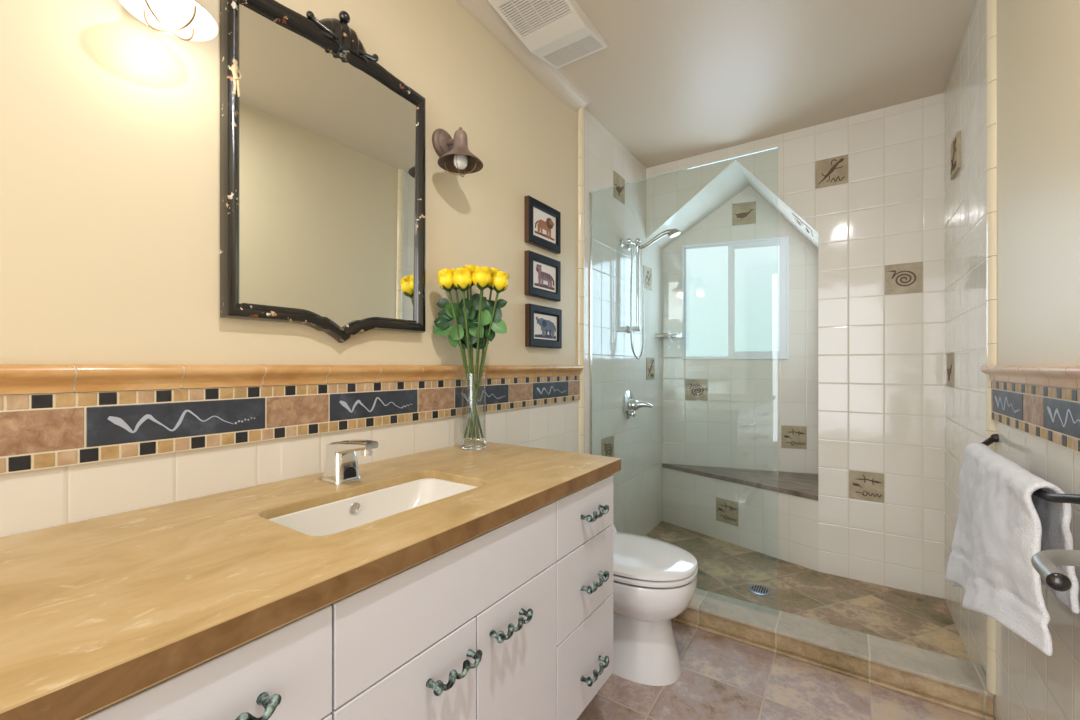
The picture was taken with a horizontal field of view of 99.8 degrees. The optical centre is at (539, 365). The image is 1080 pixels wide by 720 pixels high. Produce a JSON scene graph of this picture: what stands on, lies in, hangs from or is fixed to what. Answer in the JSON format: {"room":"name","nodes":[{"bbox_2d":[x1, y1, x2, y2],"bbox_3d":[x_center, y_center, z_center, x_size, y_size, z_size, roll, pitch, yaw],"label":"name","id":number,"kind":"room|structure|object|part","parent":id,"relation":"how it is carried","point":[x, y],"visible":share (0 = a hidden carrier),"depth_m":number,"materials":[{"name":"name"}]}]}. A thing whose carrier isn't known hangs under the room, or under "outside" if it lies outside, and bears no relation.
{"room":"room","nodes":[
{"label":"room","id":0,"kind":"room"},
{"bbox_2d":[0,0,662,536],"bbox_3d":[-0.626,-0.113,1.100,0.002,2.557,6.120,0,0,34],"label":"wall","id":1,"kind":"structure","parent":0,"point":[110,120],"depth_m":0.99,"materials":[{"name":"beige paint"}]},
{"bbox_2d":[119,0,217,40],"bbox_3d":[-0.696,-0.710,0.852,0.164,0.177,0.147,0,0,34],"label":"wall sconce","id":2,"kind":"object","parent":1,"relation":"attached to","point":[186,20],"visible":1,"depth_m":0.87,"materials":[{"name":"white glass"}]},
{"bbox_3d":[-0.689,-0.691,0.847,0.046,0.094,0.046,0,0,34],"label":"bulb","id":3,"kind":"part","parent":2,"relation":"part of","materials":[{"name":"white glass"}]},
{"bbox_2d":[0,375,579,474],"bbox_3d":[-0.748,0.111,0.910,0.009,0.127,3.375,0,0,34],"label":"trim","id":4,"kind":"structure","parent":1,"relation":"attached to","point":[38,431],"depth_m":0.96,"materials":[{"name":"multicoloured tile"}]},
{"bbox_2d":[86,398,264,446],"bbox_3d":[-0.728,0.110,0.938,0.011,0.071,0.301,0,0,34],"label":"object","id":5,"kind":"structure","parent":4,"relation":"on","point":[105,425],"depth_m":0.91,"materials":[{"name":"grey tile"}]},
{"bbox_2d":[330,389,417,420],"bbox_3d":[-0.472,0.110,1.316,0.011,0.071,0.294,0,0,34],"label":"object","id":6,"kind":"structure","parent":4,"relation":"on","point":[344,406],"depth_m":1.30,"materials":[{"name":"grey tile"}]},
{"bbox_2d":[0,364,582,394],"bbox_3d":[-0.745,0.021,0.908,0.043,0.049,3.371,0,0,34],"label":"trim","id":7,"kind":"structure","parent":1,"relation":"attached to","point":[14,378],"depth_m":0.96,"materials":[{"name":"stone"}]},
{"bbox_2d":[220,0,425,342],"bbox_3d":[-0.519,-0.502,1.210,0.055,0.878,0.560,0,0,34],"label":"wall mirror","id":8,"kind":"object","parent":1,"relation":"attached to","point":[323,148],"visible":1,"depth_m":1.16,"materials":[{"name":"black paint"}]},
{"bbox_2d":[432,127,482,176],"bbox_3d":[-0.266,-0.710,1.488,0.164,0.177,0.147,0,0,34],"label":"wall sconce","id":9,"kind":"object","parent":1,"relation":"attached to","point":[455,156],"visible":1,"depth_m":1.50,"materials":[{"name":"brown metal"}]},
{"bbox_3d":[-0.292,-0.741,1.509,0.059,0.030,0.018,0,0,40],"label":"arm","id":10,"kind":"part","parent":9,"relation":"part of","materials":[{"name":"brown metal"}]},
{"bbox_3d":[-0.259,-0.691,1.483,0.046,0.094,0.046,0,0,34],"label":"bulb","id":11,"kind":"part","parent":9,"relation":"part of","materials":[{"name":"white glass"}]},
{"bbox_3d":[-0.259,-0.711,1.483,0.147,0.107,0.147,0,0,34],"label":"lamp shade","id":12,"kind":"part","parent":9,"relation":"part of","materials":[{"name":"brown metal"}]},
{"bbox_2d":[524,195,560,253],"bbox_3d":[0.016,-0.623,2.027,0.026,0.193,0.255,0,0,34],"label":"picture frame","id":13,"kind":"object","parent":1,"relation":"attached to","point":[542,223],"visible":1,"depth_m":2.00,"materials":[{"name":"black wood"}]},
{"bbox_2d":[524,250,560,301],"bbox_3d":[0.016,-0.395,2.027,0.026,0.186,0.255,0,0,34],"label":"picture frame","id":14,"kind":"object","parent":1,"relation":"attached to","point":[542,274],"visible":1,"depth_m":2.00,"materials":[{"name":"black wood"}]},
{"bbox_2d":[525,303,561,348],"bbox_3d":[0.020,-0.173,2.033,0.026,0.182,0.260,0,0,34],"label":"picture frame","id":15,"kind":"object","parent":1,"relation":"attached to","point":[543,325],"visible":1,"depth_m":2.01,"materials":[{"name":"black wood"}]},
{"bbox_2d":[578,107,584,453],"bbox_3d":[0.216,-0.143,2.329,0.022,2.394,0.052,0,0,34],"label":"trim","id":16,"kind":"structure","parent":1,"relation":"attached to","point":[581,114],"depth_m":2.31,"materials":[{"name":"beige"}]},
{"bbox_2d":[602,436,613,456],"bbox_3d":[0.386,0.481,2.591,0.009,0.152,0.152,0,0,34],"label":"tile","id":17,"kind":"structure","parent":1,"relation":"attached to","point":[607,443],"depth_m":2.59,"materials":[{"name":"brown tile"}]},
{"bbox_2d":[614,171,624,203],"bbox_3d":[0.473,-1.064,2.719,0.009,0.152,0.152,0,0,34],"label":"tile","id":18,"kind":"structure","parent":1,"relation":"attached to","point":[619,191],"depth_m":2.72,"materials":[{"name":"brown tile"}]},
{"bbox_2d":[622,391,652,418],"bbox_3d":[0.612,0.241,2.792,0.152,0.176,0.176,0,0,34],"label":"shower valve","id":19,"kind":"object","parent":1,"relation":"attached to","point":[629,405],"visible":1,"depth_m":2.79,"materials":[{"name":"silver metal"}]},
{"bbox_3d":[0.620,0.241,2.787,0.134,0.072,0.072,0,0,34],"label":"lever","id":20,"kind":"part","parent":19,"relation":"part of","materials":[{"name":"silver metal"}]},
{"bbox_2d":[643,265,651,290],"bbox_3d":[0.734,-0.600,3.104,0.009,0.152,0.152,0,0,34],"label":"tile","id":21,"kind":"structure","parent":1,"relation":"attached to","point":[647,272],"depth_m":3.10,"materials":[{"name":"brown tile"}]},
{"bbox_2d":[619,229,679,358],"bbox_3d":[0.666,-0.437,2.752,0.358,0.790,0.158,0,0,13],"label":"shower","id":22,"kind":"object","parent":1,"relation":"attached to","point":[671,233],"visible":1,"depth_m":2.78,"materials":[{"name":"silver metal"}]},
{"bbox_2d":[646,357,654,379],"bbox_3d":[0.765,0.018,3.150,0.009,0.152,0.152,0,0,34],"label":"tile","id":23,"kind":"structure","parent":1,"relation":"attached to","point":[650,362],"depth_m":3.14,"materials":[{"name":"brown tile"}]},
{"bbox_2d":[655,333,684,337],"bbox_3d":[0.937,-0.219,3.265,0.158,0.026,0.198,0,0,34],"label":"corner shelf","id":24,"kind":"object","parent":1,"relation":"attached to","point":[679,335],"visible":1,"depth_m":3.23,"materials":[{"name":"glass"}]},
{"bbox_2d":[455,385,508,407],"bbox_3d":[-0.213,0.110,1.699,0.011,0.071,0.299,0,0,34],"label":"tile","id":25,"kind":"structure","parent":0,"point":[491,394],"depth_m":1.70,"materials":[{"name":"grey tile"}]},
{"bbox_2d":[533,381,567,399],"bbox_3d":[0.051,0.110,2.088,0.011,0.071,0.302,0,0,34],"label":"tile","id":26,"kind":"structure","parent":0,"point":[546,389],"depth_m":2.07,"materials":[{"name":"grey tile"}]},
{"bbox_2d":[456,0,976,167],"bbox_3d":[-0.094,-1.298,0.523,1.530,0.087,5.760,0,0,34],"label":"ceiling","id":27,"kind":"structure","parent":0,"point":[674,80],"depth_m":2.02,"materials":[{"name":"beige paint"}]},
{"bbox_2d":[488,0,607,68],"bbox_3d":[0.048,-1.318,1.777,0.257,0.044,0.461,0,0,34],"label":"exhaust fan","id":28,"kind":"object","parent":27,"relation":"attached to","point":[559,33],"visible":1,"depth_m":1.76,"materials":[{"name":"white plastic"}]},
{"bbox_2d":[498,0,570,36],"bbox_3d":[-0.020,-1.317,1.677,0.229,0.025,0.155,0,0,34],"label":"grille","id":29,"kind":"object","parent":28,"relation":"attached to","point":[526,18],"depth_m":1.70,"materials":[{"name":"white plastic"}]},
{"bbox_2d":[543,35,602,66],"bbox_3d":[0.137,-1.321,1.909,0.229,0.025,0.115,0,0,34],"label":"grille","id":30,"kind":"object","parent":28,"relation":"attached to","point":[585,45],"depth_m":1.90,"materials":[{"name":"white plastic"}]},
{"bbox_2d":[577,521,984,719],"bbox_3d":[-0.086,1.144,0.535,1.526,0.004,5.790,0,0,34],"label":"floor","id":31,"kind":"structure","parent":0,"point":[721,678],"depth_m":1.78,"materials":[{"name":"tile"}]},
{"bbox_2d":[79,475,612,719],"bbox_3d":[-0.458,0.730,0.816,0.592,0.831,1.638,0,0,34],"label":"vanity cabinet","id":32,"kind":"object","parent":31,"relation":"on","point":[513,620],"visible":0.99,"depth_m":0.80,"materials":[{"name":"white paint"}]},
{"bbox_3d":[-0.375,0.394,0.487,0.020,0.144,0.314,0,0,34],"label":"drawer","id":33,"kind":"part","parent":32,"relation":"part of","materials":[{"name":"white paint"}]},
{"bbox_3d":[-0.344,0.395,0.487,0.034,0.024,0.124,0,0,34],"label":"handle","id":34,"kind":"part","parent":32,"relation":"part of","materials":[{"name":"green metal"}]},
{"bbox_2d":[0,442,620,719],"bbox_3d":[-0.473,0.295,0.814,0.570,0.038,1.718,0,0,34],"label":"countertop","id":35,"kind":"structure","parent":32,"relation":"on","point":[96,613],"depth_m":0.64,"materials":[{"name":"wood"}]},
{"bbox_2d":[322,439,377,484],"bbox_3d":[-0.443,0.223,1.070,0.155,0.105,0.065,0,0,34],"label":"faucet","id":36,"kind":"object","parent":35,"relation":"on","point":[341,467],"visible":1,"depth_m":1.06,"materials":[{"name":"silver metal"}]},
{"bbox_3d":[-0.477,0.271,1.093,0.073,0.010,0.065,0,0,34],"label":"plate","id":37,"kind":"part","parent":36,"relation":"part of","materials":[{"name":"silver metal"}]},
{"bbox_3d":[-0.441,0.194,1.069,0.150,0.045,0.052,0,0,34],"label":"spout","id":38,"kind":"part","parent":36,"relation":"part of","materials":[{"name":"silver metal"}]},
{"bbox_2d":[268,478,476,535],"bbox_3d":[-0.326,0.355,0.971,0.227,0.118,0.432,0,0,34],"label":"sink","id":39,"kind":"object","parent":35,"relation":"in","point":[345,514],"visible":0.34,"depth_m":1.05,"materials":[{"name":"white ceramic"}]},
{"bbox_2d":[461,373,485,449],"bbox_3d":[-0.221,0.150,1.520,0.083,0.251,0.083,0,0,34],"label":"glass vase","id":40,"kind":"object","parent":35,"relation":"on","point":[467,444],"visible":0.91,"depth_m":1.50,"materials":[{"name":"clear glass"}]},
{"bbox_2d":[433,268,486,425],"bbox_3d":[-0.257,-0.044,1.516,0.180,0.573,0.104,0,0,6],"label":"rose","id":41,"kind":"object","parent":40,"relation":"in","point":[442,328],"visible":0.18,"depth_m":1.48,"materials":[{"name":"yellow plant"}]},
{"bbox_3d":[-0.245,-0.010,1.530,0.087,0.505,0.011,0,0,10],"label":"stem","id":42,"kind":"part","parent":41,"relation":"part of","materials":[{"name":"green plant"}]},
{"bbox_2d":[436,268,491,437],"bbox_3d":[-0.257,-0.034,1.507,0.204,0.554,0.108,0,0,-40],"label":"rose","id":43,"kind":"object","parent":40,"relation":"in","point":[445,277],"visible":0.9,"depth_m":1.48,"materials":[{"name":"yellow plant"}]},
{"bbox_3d":[-0.243,0.000,1.494,0.135,0.486,0.012,0,0,-41],"label":"stem","id":44,"kind":"part","parent":43,"relation":"part of","materials":[{"name":"green plant"}]},
{"bbox_2d":[459,289,482,438],"bbox_3d":[-0.244,-0.049,1.538,0.083,0.584,0.150,0,0,-25],"label":"rose","id":45,"kind":"object","parent":40,"relation":"on","point":[475,295],"visible":0.06,"depth_m":1.51,"materials":[{"name":"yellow plant"}]},
{"bbox_3d":[-0.229,-0.016,1.541,0.012,0.517,0.091,0,0,-35],"label":"stem","id":46,"kind":"part","parent":45,"relation":"part of","materials":[{"name":"green plant"}]},
{"bbox_2d":[448,268,494,437],"bbox_3d":[-0.231,-0.034,1.489,0.121,0.554,0.192,0,0,34],"label":"rose","id":47,"kind":"object","parent":40,"relation":"on","point":[462,277],"visible":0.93,"depth_m":1.47,"materials":[{"name":"yellow plant"}]},
{"bbox_3d":[-0.230,0.001,1.484,0.008,0.482,0.114,0,0,11],"label":"stem","id":48,"kind":"part","parent":47,"relation":"part of","materials":[{"name":"green plant"}]},
{"bbox_2d":[461,265,492,436],"bbox_3d":[-0.203,-0.036,1.476,0.111,0.558,0.180,0,0,-28],"label":"rose","id":49,"kind":"object","parent":40,"relation":"on","point":[481,277],"visible":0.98,"depth_m":1.46,"materials":[{"name":"yellow plant"}]},
{"bbox_3d":[-0.211,-0.001,1.491,0.011,0.488,0.137,0,0,-25],"label":"stem","id":50,"kind":"part","parent":49,"relation":"part of","materials":[{"name":"green plant"}]},
{"bbox_2d":[462,264,492,438],"bbox_3d":[-0.213,-0.045,1.536,0.107,0.575,0.131,0,0,-8],"label":"rose","id":51,"kind":"object","parent":40,"relation":"in","point":[489,305],"visible":0.22,"depth_m":1.50,"materials":[{"name":"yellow plant"}]},
{"bbox_3d":[-0.221,-0.012,1.514,0.012,0.508,0.037,0,0,45],"label":"stem","id":52,"kind":"part","parent":51,"relation":"part of","materials":[{"name":"green plant"}]},
{"bbox_2d":[465,290,494,439],"bbox_3d":[-0.204,-0.048,1.539,0.120,0.582,0.165,0,0,34],"label":"rose","id":53,"kind":"object","parent":40,"relation":"on","point":[472,339],"visible":0.09,"depth_m":1.49,"materials":[{"name":"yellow plant"}]},
{"bbox_3d":[-0.213,-0.015,1.541,0.010,0.515,0.109,0,0,12],"label":"stem","id":54,"kind":"part","parent":53,"relation":"part of","materials":[{"name":"green plant"}]},
{"bbox_2d":[459,267,506,437],"bbox_3d":[-0.189,-0.042,1.510,0.158,0.570,0.080,0,0,-9],"label":"rose","id":55,"kind":"object","parent":40,"relation":"on","point":[501,303],"visible":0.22,"depth_m":1.49,"materials":[{"name":"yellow plant"}]},
{"bbox_3d":[-0.198,-0.009,1.523,0.079,0.503,0.012,0,0,5],"label":"stem","id":56,"kind":"part","parent":55,"relation":"part of","materials":[{"name":"green plant"}]},
{"bbox_2d":[459,270,509,437],"bbox_3d":[-0.179,-0.032,1.495,0.184,0.549,0.066,0,0,31],"label":"rose","id":57,"kind":"object","parent":40,"relation":"on","point":[499,283],"visible":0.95,"depth_m":1.48,"materials":[{"name":"yellow plant"}]},
{"bbox_3d":[-0.193,0.001,1.501,0.141,0.484,0.012,0,0,28],"label":"stem","id":58,"kind":"part","parent":57,"relation":"part of","materials":[{"name":"green plant"}]},
{"bbox_3d":[-0.375,0.569,0.487,0.020,0.201,0.314,0,0,34],"label":"drawer","id":59,"kind":"part","parent":32,"relation":"part of","materials":[{"name":"white paint"}]},
{"bbox_3d":[-0.206,0.686,0.737,0.020,0.436,0.283,0,0,34],"label":"door","id":60,"kind":"part","parent":32,"relation":"part of","materials":[{"name":"white paint"}]},
{"bbox_3d":[-0.127,0.394,0.854,0.020,0.144,0.566,0,0,34],"label":"tilt panel","id":61,"kind":"part","parent":32,"relation":"part of","materials":[{"name":"white paint"}]},
{"bbox_3d":[-0.144,0.526,0.782,0.034,0.024,0.118,0,0,34],"label":"handle","id":62,"kind":"part","parent":32,"relation":"part of","materials":[{"name":"green metal"}]},
{"bbox_3d":[-0.054,0.522,0.915,0.034,0.024,0.118,0,0,34],"label":"handle","id":63,"kind":"part","parent":32,"relation":"part of","materials":[{"name":"green metal"}]},
{"bbox_3d":[-0.046,0.686,0.973,0.020,0.436,0.280,0,0,34],"label":"door","id":64,"kind":"part","parent":32,"relation":"part of","materials":[{"name":"white paint"}]},
{"bbox_3d":[0.122,0.569,1.221,0.020,0.201,0.314,0,0,34],"label":"drawer","id":65,"kind":"part","parent":32,"relation":"part of","materials":[{"name":"white paint"}]},
{"bbox_3d":[0.122,0.394,1.221,0.020,0.144,0.314,0,0,34],"label":"drawer","id":66,"kind":"part","parent":32,"relation":"part of","materials":[{"name":"white paint"}]},
{"bbox_3d":[0.122,0.788,1.221,0.020,0.232,0.314,0,0,34],"label":"drawer","id":67,"kind":"part","parent":32,"relation":"part of","materials":[{"name":"white paint"}]},
{"bbox_3d":[0.150,0.815,1.216,0.034,0.024,0.124,0,0,34],"label":"handle","id":68,"kind":"part","parent":32,"relation":"part of","materials":[{"name":"green metal"}]},
{"bbox_3d":[0.150,0.579,1.216,0.034,0.024,0.124,0,0,34],"label":"handle","id":69,"kind":"part","parent":32,"relation":"part of","materials":[{"name":"green metal"}]},
{"bbox_3d":[0.150,0.395,1.216,0.034,0.024,0.124,0,0,34],"label":"handle","id":70,"kind":"part","parent":32,"relation":"part of","materials":[{"name":"green metal"}]},
{"bbox_2d":[613,524,697,685],"bbox_3d":[0.286,0.812,1.832,0.668,0.668,0.428,0,0,34],"label":"toilet","id":71,"kind":"object","parent":31,"relation":"on","point":[655,581],"visible":0.39,"depth_m":1.65,"materials":[{"name":"white ceramic"}]},
{"bbox_3d":[0.348,0.960,1.790,0.514,0.372,0.374,0,0,34],"label":"bowl","id":72,"kind":"part","parent":71,"relation":"part of","materials":[{"name":"white ceramic"}]},
{"bbox_3d":[0.363,0.759,1.781,0.483,0.017,0.376,0,0,34],"label":"seat","id":73,"kind":"part","parent":71,"relation":"part of","materials":[{"name":"white ceramic"}]},
{"bbox_3d":[0.363,0.733,1.781,0.483,0.024,0.376,0,0,34],"label":"lid","id":74,"kind":"part","parent":71,"relation":"part of","materials":[{"name":"white ceramic"}]},
{"bbox_2d":[749,585,770,594],"bbox_3d":[1.119,1.139,2.316,0.104,0.006,0.104,0,0,34],"label":"floor drain","id":75,"kind":"object","parent":31,"relation":"on","point":[757,589],"visible":1,"depth_m":2.31,"materials":[{"name":"silver metal"}]},
{"bbox_2d":[646,93,944,598],"bbox_3d":[1.520,-0.098,2.907,1.526,2.527,0.600,0,0,34],"label":"wall","id":76,"kind":"structure","parent":0,"point":[864,370],"depth_m":2.49,"materials":[{"name":"white tile"}]},
{"bbox_2d":[685,379,706,400],"bbox_3d":[1.127,0.172,3.280,0.152,0.152,0.009,0,0,20],"label":"tile","id":77,"kind":"structure","parent":76,"relation":"attached to","point":[695,389],"depth_m":3.28,"materials":[{"name":"brown tile"}]},
{"bbox_2d":[716,497,737,525],"bbox_3d":[1.213,0.945,2.954,0.009,0.152,0.152,0,0,-38],"label":"tile","id":78,"kind":"structure","parent":76,"relation":"attached to","point":[726,510],"depth_m":2.95,"materials":[{"name":"brown tile"}]},
{"bbox_2d":[682,236,788,359],"bbox_3d":[1.365,-0.461,3.213,0.689,0.830,0.070,0,0,20],"label":"window","id":79,"kind":"structure","parent":76,"relation":"in","point":[735,294],"depth_m":3.19,"materials":[{"name":"white glass"}]},
{"bbox_3d":[1.213,-0.461,3.276,0.329,0.806,0.018,0,0,20],"label":"sash","id":80,"kind":"part","parent":79,"relation":"part of","materials":[{"name":"white glass"}]},
{"bbox_3d":[1.203,-0.461,3.277,0.293,0.790,0.006,0,0,20],"label":"frosted pane","id":81,"kind":"part","parent":79,"relation":"part of","materials":[{"name":"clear glass"}]},
{"bbox_3d":[1.501,-0.461,3.151,0.365,0.802,0.024,0,0,20],"label":"sash","id":82,"kind":"part","parent":79,"relation":"part of","materials":[{"name":"white glass"}]},
{"bbox_3d":[1.500,-0.461,3.150,0.285,0.726,0.006,0,0,20],"label":"frosted pane","id":83,"kind":"part","parent":79,"relation":"part of","materials":[{"name":"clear glass"}]},
{"bbox_2d":[662,463,817,500],"bbox_3d":[1.295,0.732,3.046,0.996,0.028,0.600,0,0,34],"label":"shower bench","id":84,"kind":"object","parent":76,"relation":"attached to","point":[805,485],"visible":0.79,"depth_m":2.93,"materials":[{"name":"stone"}]},
{"bbox_2d":[732,201,755,225],"bbox_3d":[1.423,-1.064,3.175,0.152,0.152,0.009,0,0,20],"label":"tile","id":85,"kind":"structure","parent":76,"relation":"attached to","point":[742,213],"depth_m":3.17,"materials":[{"name":"brown tile"}]},
{"bbox_2d":[781,426,806,448],"bbox_3d":[1.714,0.481,3.072,0.152,0.152,0.009,0,0,20],"label":"tile","id":86,"kind":"structure","parent":76,"relation":"attached to","point":[795,437],"depth_m":3.07,"materials":[{"name":"brown tile"}]},
{"bbox_2d":[792,213,812,236],"bbox_3d":[1.573,-0.845,2.723,0.102,0.121,0.152,0,0,34],"label":"tile","id":87,"kind":"structure","parent":76,"relation":"attached to","point":[796,219],"depth_m":2.70,"materials":[{"name":"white tile"}]},
{"bbox_2d":[815,154,847,188],"bbox_3d":[1.596,-1.064,2.492,0.152,0.152,0.009,0,0,34],"label":"tile","id":88,"kind":"structure","parent":76,"relation":"attached to","point":[830,171],"depth_m":2.49,"materials":[{"name":"brown tile"}]},
{"bbox_2d":[849,470,883,502],"bbox_3d":[1.724,0.636,2.406,0.152,0.152,0.009,0,0,34],"label":"tile","id":89,"kind":"structure","parent":76,"relation":"attached to","point":[867,486],"depth_m":2.40,"materials":[{"name":"brown tile"}]},
{"bbox_2d":[885,262,922,294],"bbox_3d":[1.852,-0.446,2.319,0.152,0.152,0.009,0,0,34],"label":"tile","id":90,"kind":"structure","parent":76,"relation":"attached to","point":[906,277],"depth_m":2.31,"materials":[{"name":"brown tile"}]},
{"bbox_2d":[671,588,994,719],"bbox_3d":[0.881,1.101,1.963,1.524,0.089,0.186,0,0,34],"label":"shower curb","id":91,"kind":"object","parent":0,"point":[950,682],"depth_m":1.72,"materials":[{"name":"stone"}]},
{"bbox_2d":[590,147,777,454],"bbox_3d":[0.636,0.067,2.168,0.888,1.978,0.016,0,0,34],"label":"screen","id":92,"kind":"object","parent":91,"relation":"on","point":[776,147],"visible":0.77,"depth_m":2.41,"materials":[{"name":"clear glass"}]},
{"bbox_3d":[0.637,0.067,2.167,0.885,1.978,0.010,0,0,34],"label":"glass panel","id":93,"kind":"part","parent":92,"relation":"part of","materials":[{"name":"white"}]},
{"bbox_2d":[993,389,1022,420],"bbox_3d":[1.363,0.110,1.324,0.011,0.071,0.298,0,0,34],"label":"tile","id":94,"kind":"structure","parent":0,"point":[1010,404],"depth_m":1.31,"materials":[{"name":"grey tile"}]},
{"bbox_2d":[945,0,1079,719],"bbox_3d":[0.538,-0.098,0.094,0.002,2.527,5.760,0,0,34],"label":"wall","id":95,"kind":"structure","parent":0,"point":[1038,123],"depth_m":1.28,"materials":[{"name":"beige paint"}]},
{"bbox_2d":[947,353,953,386],"bbox_3d":[1.892,0.018,2.098,0.009,0.152,0.152,0,0,34],"label":"tile","id":96,"kind":"structure","parent":95,"relation":"attached to","point":[950,357],"depth_m":2.08,"materials":[{"name":"brown tile"}]},
{"bbox_2d":[950,131,960,179],"bbox_3d":[1.802,-0.909,1.972,0.017,0.152,0.152,0,0,34],"label":"tile","id":97,"kind":"structure","parent":95,"relation":"attached to","point":[955,148],"depth_m":1.94,"materials":[{"name":"brown tile"}]},
{"bbox_2d":[986,0,996,694],"bbox_3d":[1.468,-0.143,1.482,0.022,2.394,0.052,0,0,34],"label":"trim","id":98,"kind":"structure","parent":95,"relation":"attached to","point":[991,5],"depth_m":1.47,"materials":[{"name":"beige"}]},
{"bbox_2d":[980,364,1079,388],"bbox_3d":[0.844,0.021,0.561,0.043,0.049,2.271,0,0,34],"label":"trim","id":99,"kind":"structure","parent":95,"relation":"attached to","point":[1064,376],"depth_m":1.07,"materials":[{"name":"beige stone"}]},
{"bbox_2d":[982,434,1079,503],"bbox_3d":[1.154,0.234,1.079,0.085,0.074,0.947,0,0,34],"label":"towel bar","id":100,"kind":"object","parent":95,"relation":"attached to","point":[1052,497],"visible":0.55,"depth_m":0.85,"materials":[{"name":"metal"}]},
{"bbox_2d":[946,443,1079,655],"bbox_3d":[1.129,0.463,1.132,0.133,0.471,0.714,0,0,34],"label":"bath towel","id":101,"kind":"object","parent":100,"relation":"hanging from","point":[1001,525],"visible":0.98,"depth_m":0.97,"materials":[{"name":"white fabric"}]},
{"bbox_2d":[991,381,1079,452],"bbox_3d":[0.846,0.111,0.559,0.009,0.127,2.275,0,0,34],"label":"trim","id":102,"kind":"structure","parent":95,"relation":"attached to","point":[1032,423],"depth_m":1.11,"materials":[{"name":"beige tile"}]},
{"bbox_2d":[1031,549,1079,591],"bbox_3d":[0.713,0.240,0.542,0.272,0.064,0.074,0,0,1],"label":"wall hook","id":103,"kind":"object","parent":95,"relation":"attached to","point":[1045,562],"visible":1,"depth_m":0.55,"materials":[{"name":"grey metal"}]},
{"bbox_2d":[1043,397,1079,438],"bbox_3d":[1.108,0.110,0.947,0.011,0.071,0.307,0,0,34],"label":"tile","id":104,"kind":"structure","parent":95,"relation":"attached to","point":[1061,416],"depth_m":0.98,"materials":[{"name":"grey tile"}]}
]}

